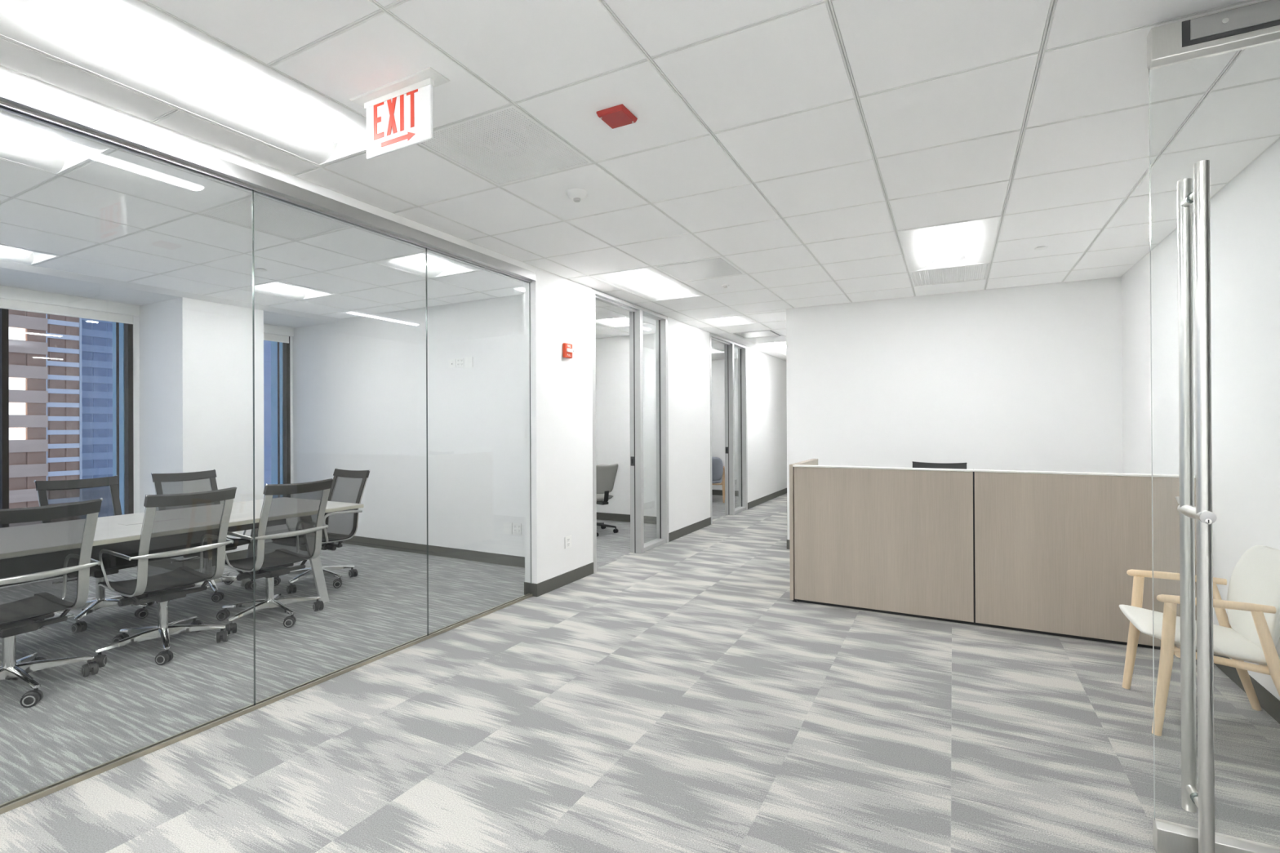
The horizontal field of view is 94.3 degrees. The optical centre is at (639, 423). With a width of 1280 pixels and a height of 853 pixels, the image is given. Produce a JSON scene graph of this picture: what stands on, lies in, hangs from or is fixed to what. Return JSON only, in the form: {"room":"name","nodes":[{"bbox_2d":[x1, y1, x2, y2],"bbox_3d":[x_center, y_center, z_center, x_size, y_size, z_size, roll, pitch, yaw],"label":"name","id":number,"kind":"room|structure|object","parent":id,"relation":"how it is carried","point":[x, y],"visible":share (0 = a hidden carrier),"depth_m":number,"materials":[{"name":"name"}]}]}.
{"room":"office reception area","nodes":[
{"label":"office reception area","id":0,"kind":"room"},
{"bbox_2d":[138,297,264,553],"bbox_3d":[-4.717,0.099,6.308,1.125,2.650,0.760,0,0,28],"label":"wall pillar","id":1,"kind":"structure","parent":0,"point":[196,356],"depth_m":5.98,"materials":[{"name":"paint"}]},
{"bbox_2d":[133,315,293,513],"bbox_3d":[-5.726,-0.036,5.206,0.370,2.924,5.340,0,0,28],"label":"wall","id":2,"kind":"structure","parent":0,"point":[135,318],"depth_m":6.09,"materials":[{"name":"paint"}]},
{"bbox_2d":[0,308,133,515],"bbox_3d":[-6.174,-0.033,4.506,0.330,2.280,3.683,0,0,28],"label":"window","id":3,"kind":"structure","parent":2,"relation":"attached to","point":[122,333],"depth_m":6.03,"materials":[{"name":"clear glass"}]},
{"bbox_2d":[0,284,139,324],"bbox_3d":[-6.006,-1.115,4.448,0.031,0.198,3.717,0,0,28],"label":"roller shade","id":4,"kind":"object","parent":3,"relation":"attached to","point":[11,298],"visible":1,"depth_m":5.58,"materials":[{"name":"white fabric"}]},
{"bbox_2d":[263,323,293,342],"bbox_3d":[-4.585,-1.115,7.145,0.031,0.198,0.834,0,0,28],"label":"roller shade","id":5,"kind":"object","parent":2,"relation":"attached to","point":[275,333],"visible":0.41,"depth_m":7.34,"materials":[{"name":"white fabric"}]},
{"bbox_2d":[271,336,290,484],"bbox_3d":[-4.748,-0.033,7.212,0.330,2.280,0.810,0,0,28],"label":"window","id":6,"kind":"structure","parent":2,"relation":"attached to","point":[280,351],"depth_m":7.50,"materials":[{"name":"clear glass"}]},
{"bbox_2d":[0,108,524,328],"bbox_3d":[-3.876,-1.252,4.231,4.565,0.054,5.340,0,0,28],"label":"ceiling","id":7,"kind":"structure","parent":0,"point":[125,226],"depth_m":4.36,"materials":[{"name":"paint"}]},
{"bbox_2d":[0,244,61,265],"bbox_3d":[-4.708,-1.315,4.300,0.554,0.121,0.599,0,0,28],"label":"ceiling light","id":8,"kind":"object","parent":7,"relation":"attached to","point":[7,253],"visible":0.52,"depth_m":4.51,"materials":[{"name":"white plastic"}]},
{"bbox_2d":[0,111,114,174],"bbox_3d":[-2.829,-1.328,2.620,0.594,0.121,0.589,0,0,28],"label":"ceiling light","id":9,"kind":"object","parent":7,"relation":"attached to","point":[22,141],"visible":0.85,"depth_m":2.77,"materials":[{"name":"white plastic"}]},
{"bbox_2d":[255,268,266,271],"bbox_3d":[-3.090,-1.257,4.843,0.084,0.010,0.084,0,0,28],"label":"sprinkler","id":10,"kind":"object","parent":7,"relation":"attached to","point":[257,269],"visible":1,"depth_m":4.83,"materials":[{"name":"white plastic"}]},
{"bbox_2d":[198,195,351,240],"bbox_3d":[-2.260,-1.306,3.702,0.592,0.075,0.592,0,0,28],"label":"ceiling vent","id":11,"kind":"object","parent":7,"relation":"in","point":[272,217],"visible":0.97,"depth_m":3.67,"materials":[{"name":"grey"}]},
{"bbox_2d":[237,280,336,300],"bbox_3d":[-3.333,-1.318,5.634,0.604,0.121,0.588,0,0,28],"label":"ceiling light","id":12,"kind":"object","parent":7,"relation":"attached to","point":[276,288],"visible":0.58,"depth_m":5.68,"materials":[{"name":"white plastic"}]},
{"bbox_2d":[373,251,482,278],"bbox_3d":[-1.696,-1.328,4.771,0.594,0.121,0.588,0,0,28],"label":"ceiling light","id":13,"kind":"object","parent":7,"relation":"attached to","point":[437,266],"visible":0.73,"depth_m":4.81,"materials":[{"name":"white plastic"}]},
{"bbox_2d":[0,65,786,583],"bbox_3d":[-0.011,-0.061,6.524,0.123,2.924,16.200,0,0,28],"label":"wall","id":14,"kind":"structure","parent":0,"point":[562,388],"depth_m":5.30,"materials":[{"name":"paint"}]},
{"bbox_2d":[0,78,535,814],"bbox_3d":[-1.962,0.087,2.806,0.114,2.628,4.603,0,0,28],"label":"frame","id":15,"kind":"object","parent":14,"relation":"in","point":[14,98],"visible":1,"depth_m":2.83,"materials":[{"name":"metal"}]},
{"bbox_2d":[564,535,571,549],"bbox_3d":[-0.628,1.035,5.199,0.009,0.105,0.105,0,0,28],"label":"wall outlet","id":16,"kind":"object","parent":14,"relation":"attached to","point":[567,539],"visible":1,"depth_m":5.19,"materials":[{"name":"white plastic"}]},
{"bbox_2d":[562,342,575,358],"bbox_3d":[-0.618,-0.639,5.183,0.060,0.124,0.117,0,0,28],"label":"fire alarm strobe","id":17,"kind":"object","parent":14,"relation":"attached to","point":[567,350],"visible":1,"depth_m":5.15,"materials":[{"name":"red plastic"}]},
{"bbox_2d":[591,288,669,573],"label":"door","id":18,"kind":"structure","parent":14,"relation":"in","point":[637,545],"depth_m":6.46,"materials":[{"name":"metal"}]},
{"bbox_2d":[709,333,747,524],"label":"door","id":19,"kind":"structure","parent":14,"relation":"in","point":[729,345],"depth_m":9.17,"materials":[{"name":"metal"}]},
{"bbox_2d":[292,293,524,556],"bbox_3d":[-2.597,-0.048,6.643,4.565,2.924,0.120,0,0,28],"label":"wall","id":20,"kind":"structure","parent":0,"point":[359,383],"depth_m":6.45,"materials":[{"name":"paint"}]},
{"bbox_2d":[226,533,524,568],"bbox_3d":[-2.884,1.361,5.815,4.315,0.105,1.612,0,0,28],"label":"baseboard","id":21,"kind":"structure","parent":20,"relation":"attached to","point":[477,556],"depth_m":6.26,"materials":[{"name":"rubber"}]},
{"bbox_2d":[448,359,456,367],"bbox_3d":[-1.973,-0.638,6.242,0.105,0.088,0.008,0,0,28],"label":"data plate","id":22,"kind":"object","parent":20,"relation":"attached to","point":[452,362],"visible":1,"depth_m":6.24,"materials":[{"name":"white plastic"}]},
{"bbox_2d":[456,357,463,367],"bbox_3d":[-1.874,-0.638,6.190,0.105,0.100,0.009,0,0,28],"label":"wall outlet","id":23,"kind":"object","parent":20,"relation":"attached to","point":[460,362],"visible":1,"depth_m":6.19,"materials":[{"name":"white plastic"}]},
{"bbox_2d":[464,356,472,368],"bbox_3d":[-1.770,-0.636,6.135,0.115,0.118,0.007,0,0,28],"label":"blank plate","id":24,"kind":"object","parent":20,"relation":"attached to","point":[468,360],"visible":1,"depth_m":6.13,"materials":[{"name":"white plastic"}]},
{"bbox_2d":[512,522,521,535],"bbox_3d":[-1.209,1.033,5.839,0.110,0.118,0.009,0,0,28],"label":"wall outlet","id":25,"kind":"object","parent":20,"relation":"attached to","point":[517,527],"visible":1,"depth_m":5.84,"materials":[{"name":"white plastic"}]},
{"bbox_2d":[0,493,1279,852],"bbox_3d":[0.570,1.472,6.217,10.650,0.150,16.200,0,0,28],"label":"floor","id":26,"kind":"structure","parent":0,"point":[673,696],"depth_m":2.74,"materials":[{"name":"grey carpet"}]},
{"bbox_2d":[0,497,102,707],"bbox_3d":[-3.272,0.902,3.089,0.694,1.011,0.660,0,0,25],"label":"chair","id":27,"kind":"object","parent":26,"relation":"on","point":[46,560],"visible":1,"depth_m":3.05,"materials":[{"name":"grey fabric"}]},
{"bbox_2d":[34,475,154,633],"bbox_3d":[-3.968,0.909,4.345,0.710,1.011,0.711,0,0,28],"label":"chair","id":28,"kind":"object","parent":26,"relation":"on","point":[63,491],"visible":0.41,"depth_m":4.39,"materials":[{"name":"metal"}]},
{"bbox_2d":[90,486,237,667],"bbox_3d":[-2.983,0.903,3.686,0.740,1.011,0.665,0,0,28],"label":"chair","id":29,"kind":"object","parent":26,"relation":"on","point":[183,541],"visible":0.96,"depth_m":3.58,"materials":[{"name":"fabric"}]},
{"bbox_2d":[151,469,256,604],"bbox_3d":[-3.629,0.909,4.925,0.739,1.011,0.658,0,0,28],"label":"chair","id":30,"kind":"object","parent":26,"relation":"on","point":[202,481],"visible":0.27,"depth_m":5.04,"materials":[{"name":"fabric"}]},
{"bbox_2d":[89,499,364,603],"bbox_3d":[-3.620,1.044,3.718,1.150,0.736,3.470,0,0,28],"label":"conference table","id":31,"kind":"object","parent":26,"relation":"on","point":[121,534],"visible":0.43,"depth_m":4.14,"materials":[{"name":"laminate"}]},
{"bbox_2d":[89,546,138,571],"bbox_3d":[-3.621,0.872,3.719,0.260,0.120,1.670,0,0,28],"label":"armrest","id":32,"kind":"object","parent":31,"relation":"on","point":[109,561],"depth_m":3.86,"materials":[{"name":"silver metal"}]},
{"bbox_2d":[216,478,333,634],"bbox_3d":[-2.653,0.902,4.266,0.707,1.011,0.660,0,0,28],"label":"chair","id":33,"kind":"object","parent":26,"relation":"on","point":[291,526],"visible":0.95,"depth_m":4.17,"materials":[{"name":"fabric"}]},
{"bbox_2d":[274,467,370,594],"bbox_3d":[-2.842,0.917,5.280,0.641,0.989,0.724,0,0,28],"label":"chair","id":34,"kind":"object","parent":26,"relation":"on","point":[347,486],"visible":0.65,"depth_m":5.45,"materials":[{"name":"fabric"}]},
{"bbox_2d":[595,463,617,537],"bbox_3d":[-0.609,0.958,7.669,0.673,0.899,0.618,0,0,44],"label":"chair","id":35,"kind":"object","parent":26,"relation":"on","point":[606,474],"visible":0.52,"depth_m":7.48,"materials":[{"name":"grey fabric"}]},
{"bbox_2d":[711,457,724,502],"bbox_3d":[1.274,1.001,10.846,0.557,0.818,0.556,0,0,8],"label":"armchair","id":36,"kind":"object","parent":26,"relation":"on","point":[717,468],"visible":0.41,"depth_m":10.62,"materials":[{"name":"grey fabric"}]},
{"bbox_2d":[911,460,967,469],"bbox_3d":[2.414,0.854,4.834,0.595,1.061,0.707,0,0,28],"label":"desk chair","id":37,"kind":"object","parent":26,"relation":"on","point":[915,464],"visible":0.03,"depth_m":5.11,"materials":[{"name":"black plastic"}]},
{"bbox_2d":[789,458,1196,652],"bbox_3d":[2.469,0.848,4.480,2.455,1.072,0.904,0,0,28],"label":"reception desk","id":38,"kind":"object","parent":26,"relation":"on","point":[1048,553],"visible":0.83,"depth_m":4.04,"materials":[{"name":"brown wood"}]},
{"bbox_2d":[1119,545,1279,736],"bbox_3d":[2.626,0.974,2.760,0.556,0.818,0.557,0,0,28],"label":"lounge armchair","id":39,"kind":"object","parent":26,"relation":"on","point":[1249,631],"visible":0.93,"depth_m":2.67,"materials":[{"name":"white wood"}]},
{"bbox_2d":[0,0,1279,360],"bbox_3d":[2.652,-1.300,5.120,5.912,0.020,16.200,0,0,28],"label":"ceiling","id":40,"kind":"structure","parent":0,"point":[791,143],"depth_m":2.54,"materials":[{"name":"tile"}]},
{"bbox_2d":[0,0,366,165],"bbox_3d":[-1.599,-1.335,2.263,0.594,0.121,1.203,0,0,28],"label":"ceiling light","id":41,"kind":"object","parent":40,"relation":"attached to","point":[133,45],"visible":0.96,"depth_m":2.17,"materials":[{"name":"white plastic"}]},
{"bbox_2d":[349,66,449,159],"bbox_3d":[-0.924,-1.165,2.272,0.440,0.228,0.094,0,0,28],"label":"exit sign","id":42,"kind":"object","parent":40,"relation":"hanging from","point":[399,112],"visible":1,"depth_m":2.25,"materials":[{"name":"white plastic"}]},
{"bbox_2d":[418,105,591,186],"bbox_3d":[-0.633,-1.317,2.788,0.592,0.075,0.592,0,0,28],"label":"ceiling vent","id":43,"kind":"object","parent":40,"relation":"in","point":[508,140],"visible":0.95,"depth_m":2.76,"materials":[{"name":"grey metal"}]},
{"bbox_2d":[566,188,587,202],"bbox_3d":[-0.348,-1.256,3.282,0.116,0.048,0.116,0,0,28],"label":"smoke detector","id":44,"kind":"object","parent":40,"relation":"attached to","point":[576,195],"visible":1,"depth_m":3.25,"materials":[{"name":"white plastic"}]},
{"bbox_2d":[596,103,637,128],"bbox_3d":[-0.095,-1.272,2.465,0.127,0.022,0.131,0,0,28],"label":"plate","id":45,"kind":"object","parent":40,"relation":"attached to","point":[617,116],"visible":1,"depth_m":2.44,"materials":[{"name":"red plastic"}]},
{"bbox_2d":[590,266,705,301],"bbox_3d":[0.106,-1.336,5.499,0.594,0.121,1.203,0,0,28],"label":"ceiling light","id":46,"kind":"object","parent":40,"relation":"attached to","point":[649,283],"visible":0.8,"depth_m":5.50,"materials":[{"name":"white plastic"}]},
{"bbox_2d":[653,256,746,281],"bbox_3d":[0.503,-1.306,4.945,0.592,0.057,0.592,0,0,28],"label":"ceiling vent","id":47,"kind":"object","parent":40,"relation":"in","point":[717,267],"visible":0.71,"depth_m":4.92,"materials":[{"name":"grey"}]},
{"bbox_2d":[698,315,758,326],"bbox_3d":[1.101,-1.336,7.387,0.594,0.121,0.594,0,0,28],"label":"ceiling light","id":48,"kind":"object","parent":40,"relation":"attached to","point":[735,320],"visible":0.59,"depth_m":7.48,"materials":[{"name":"white plastic"}]},
{"bbox_2d":[730,329,782,338],"bbox_3d":[1.669,-1.303,8.465,0.592,0.057,0.592,0,0,28],"label":"ceiling light","id":49,"kind":"object","parent":40,"relation":"in","point":[770,332],"visible":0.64,"depth_m":8.44,"materials":[{"name":"grey"}]},
{"bbox_2d":[756,341,786,351],"bbox_3d":[2.380,-1.336,9.813,0.594,0.121,1.203,0,0,28],"label":"ceiling light","id":50,"kind":"object","parent":40,"relation":"attached to","point":[775,346],"visible":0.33,"depth_m":9.84,"materials":[{"name":"white plastic"}]},
{"bbox_2d":[897,216,1000,271],"bbox_3d":[2.263,-1.349,4.362,0.594,0.121,1.203,0,0,28],"label":"ceiling light","id":51,"kind":"object","parent":40,"relation":"attached to","point":[970,242],"visible":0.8,"depth_m":4.34,"materials":[{"name":"white plastic"}]},
{"bbox_2d":[909,262,990,286],"bbox_3d":[2.690,-1.327,5.171,0.592,0.075,0.592,0,0,28],"label":"ceiling vent","id":52,"kind":"object","parent":40,"relation":"in","point":[977,272],"visible":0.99,"depth_m":5.16,"materials":[{"name":"grey metal"}]},
{"bbox_2d":[1034,246,1048,250],"bbox_3d":[2.940,-1.288,4.353,0.084,0.010,0.084,0,0,28],"label":"sprinkler","id":53,"kind":"object","parent":40,"relation":"attached to","point":[1038,248],"visible":1,"depth_m":4.34,"materials":[{"name":"white plastic"}]},
{"bbox_2d":[595,299,737,359],"bbox_3d":[-0.513,-1.273,9.207,3.255,0.020,6.360,0,0,28],"label":"ceiling","id":54,"kind":"structure","parent":0,"point":[603,310],"depth_m":7.83,"materials":[{"name":"paint"}]},
{"bbox_2d":[595,316,649,327],"bbox_3d":[-0.266,-1.329,7.421,0.594,0.121,0.594,0,0,28],"label":"ceiling light","id":55,"kind":"object","parent":54,"relation":"attached to","point":[623,321],"visible":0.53,"depth_m":7.50,"materials":[{"name":"white plastic"}]},
{"bbox_2d":[711,348,724,353],"bbox_3d":[1.153,-1.328,10.381,0.594,0.121,0.594,0,0,28],"label":"ceiling light","id":56,"kind":"object","parent":54,"relation":"attached to","point":[713,350],"visible":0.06,"depth_m":10.56,"materials":[{"name":"white plastic"}]},
{"bbox_2d":[595,333,738,516],"bbox_3d":[-0.532,-0.051,9.285,3.375,2.924,6.480,0,0,28],"label":"wall","id":57,"kind":"structure","parent":0,"point":[612,353],"depth_m":8.62,"materials":[{"name":"paint"}]},
{"bbox_2d":[524,488,786,596],"bbox_3d":[0.004,1.358,10.018,3.385,0.105,10.004,0,0,28],"label":"baseboard","id":58,"kind":"structure","parent":57,"relation":"attached to","point":[540,588],"depth_m":7.24,"materials":[{"name":"rubber"}]},
{"bbox_2d":[786,276,1123,539],"bbox_3d":[4.687,-0.078,9.104,3.080,2.924,7.255,0,0,28],"label":"wall","id":59,"kind":"structure","parent":0,"point":[1024,378],"depth_m":5.79,"materials":[{"name":"paint"}]},
{"bbox_2d":[786,539,1279,724],"bbox_3d":[2.553,1.332,5.173,2.967,0.105,16.200,0,0,28],"label":"baseboard","id":60,"kind":"structure","parent":59,"relation":"attached to","point":[1268,702],"depth_m":2.88,"materials":[{"name":"rubber"}]},
{"bbox_2d":[1121,138,1279,700],"bbox_3d":[2.220,-0.086,1.248,0.120,2.924,8.945,0,0,28],"label":"wall","id":61,"kind":"structure","parent":0,"point":[1245,214],"depth_m":3.20,"materials":[{"name":"paint"}]},
{"bbox_2d":[1146,0,1279,852],"bbox_3d":[1.976,0.050,1.742,0.734,2.642,0.206,0,0,28],"label":"door","id":62,"kind":"structure","parent":61,"relation":"in","point":[1257,24],"depth_m":1.83,"materials":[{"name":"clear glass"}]},
{"bbox_2d":[1185,191,1193,203],"bbox_3d":[1.744,-0.715,1.873,0.032,0.032,0.018,0,0,28],"label":"washer","id":63,"kind":"object","parent":62,"relation":"in","point":[1188,199],"depth_m":1.87,"materials":[{"name":"silver metal"}]},
{"bbox_2d":[1190,792,1198,804],"bbox_3d":[1.754,1.180,1.868,0.032,0.032,0.018,0,0,28],"label":"washer","id":64,"kind":"object","parent":62,"relation":"in","point":[1193,796],"depth_m":1.87,"materials":[{"name":"silver metal"}]},
{"label":"outside","id":65,"kind":"structure","parent":0,"visible":0},
{"bbox_2d":[8,309,48,508],"bbox_3d":[-69.200,-0.411,61.241,14.000,56.600,7.700,0,0,28],"label":"building","id":66,"kind":"structure","parent":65,"point":[28,346],"depth_m":60.12,"materials":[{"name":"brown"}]},
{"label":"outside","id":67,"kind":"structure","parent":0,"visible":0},
{"bbox_2d":[81,318,112,479],"bbox_3d":[-131.307,-2.878,146.816,14.350,130.600,16.400,0,0,28],"label":"glass tower","id":68,"kind":"structure","parent":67,"point":[96,335],"depth_m":139.52,"materials":[{"name":"blue glass"}]},
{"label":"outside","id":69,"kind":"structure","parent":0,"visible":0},
{"bbox_2d":[263,340,271,487],"bbox_3d":[-96.665,-3.018,159.305,14.000,130.600,32.000,0,0,28],"label":"tower","id":70,"kind":"structure","parent":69,"point":[267,344],"depth_m":149.72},
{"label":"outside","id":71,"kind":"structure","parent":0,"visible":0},
{"bbox_2d":[45,313,82,480],"bbox_3d":[-134.343,-2.905,130.330,14.350,130.600,13.600,0,0,28],"label":"banded tower","id":72,"kind":"structure","parent":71,"point":[64,333],"depth_m":130.65,"materials":[{"name":"white"}]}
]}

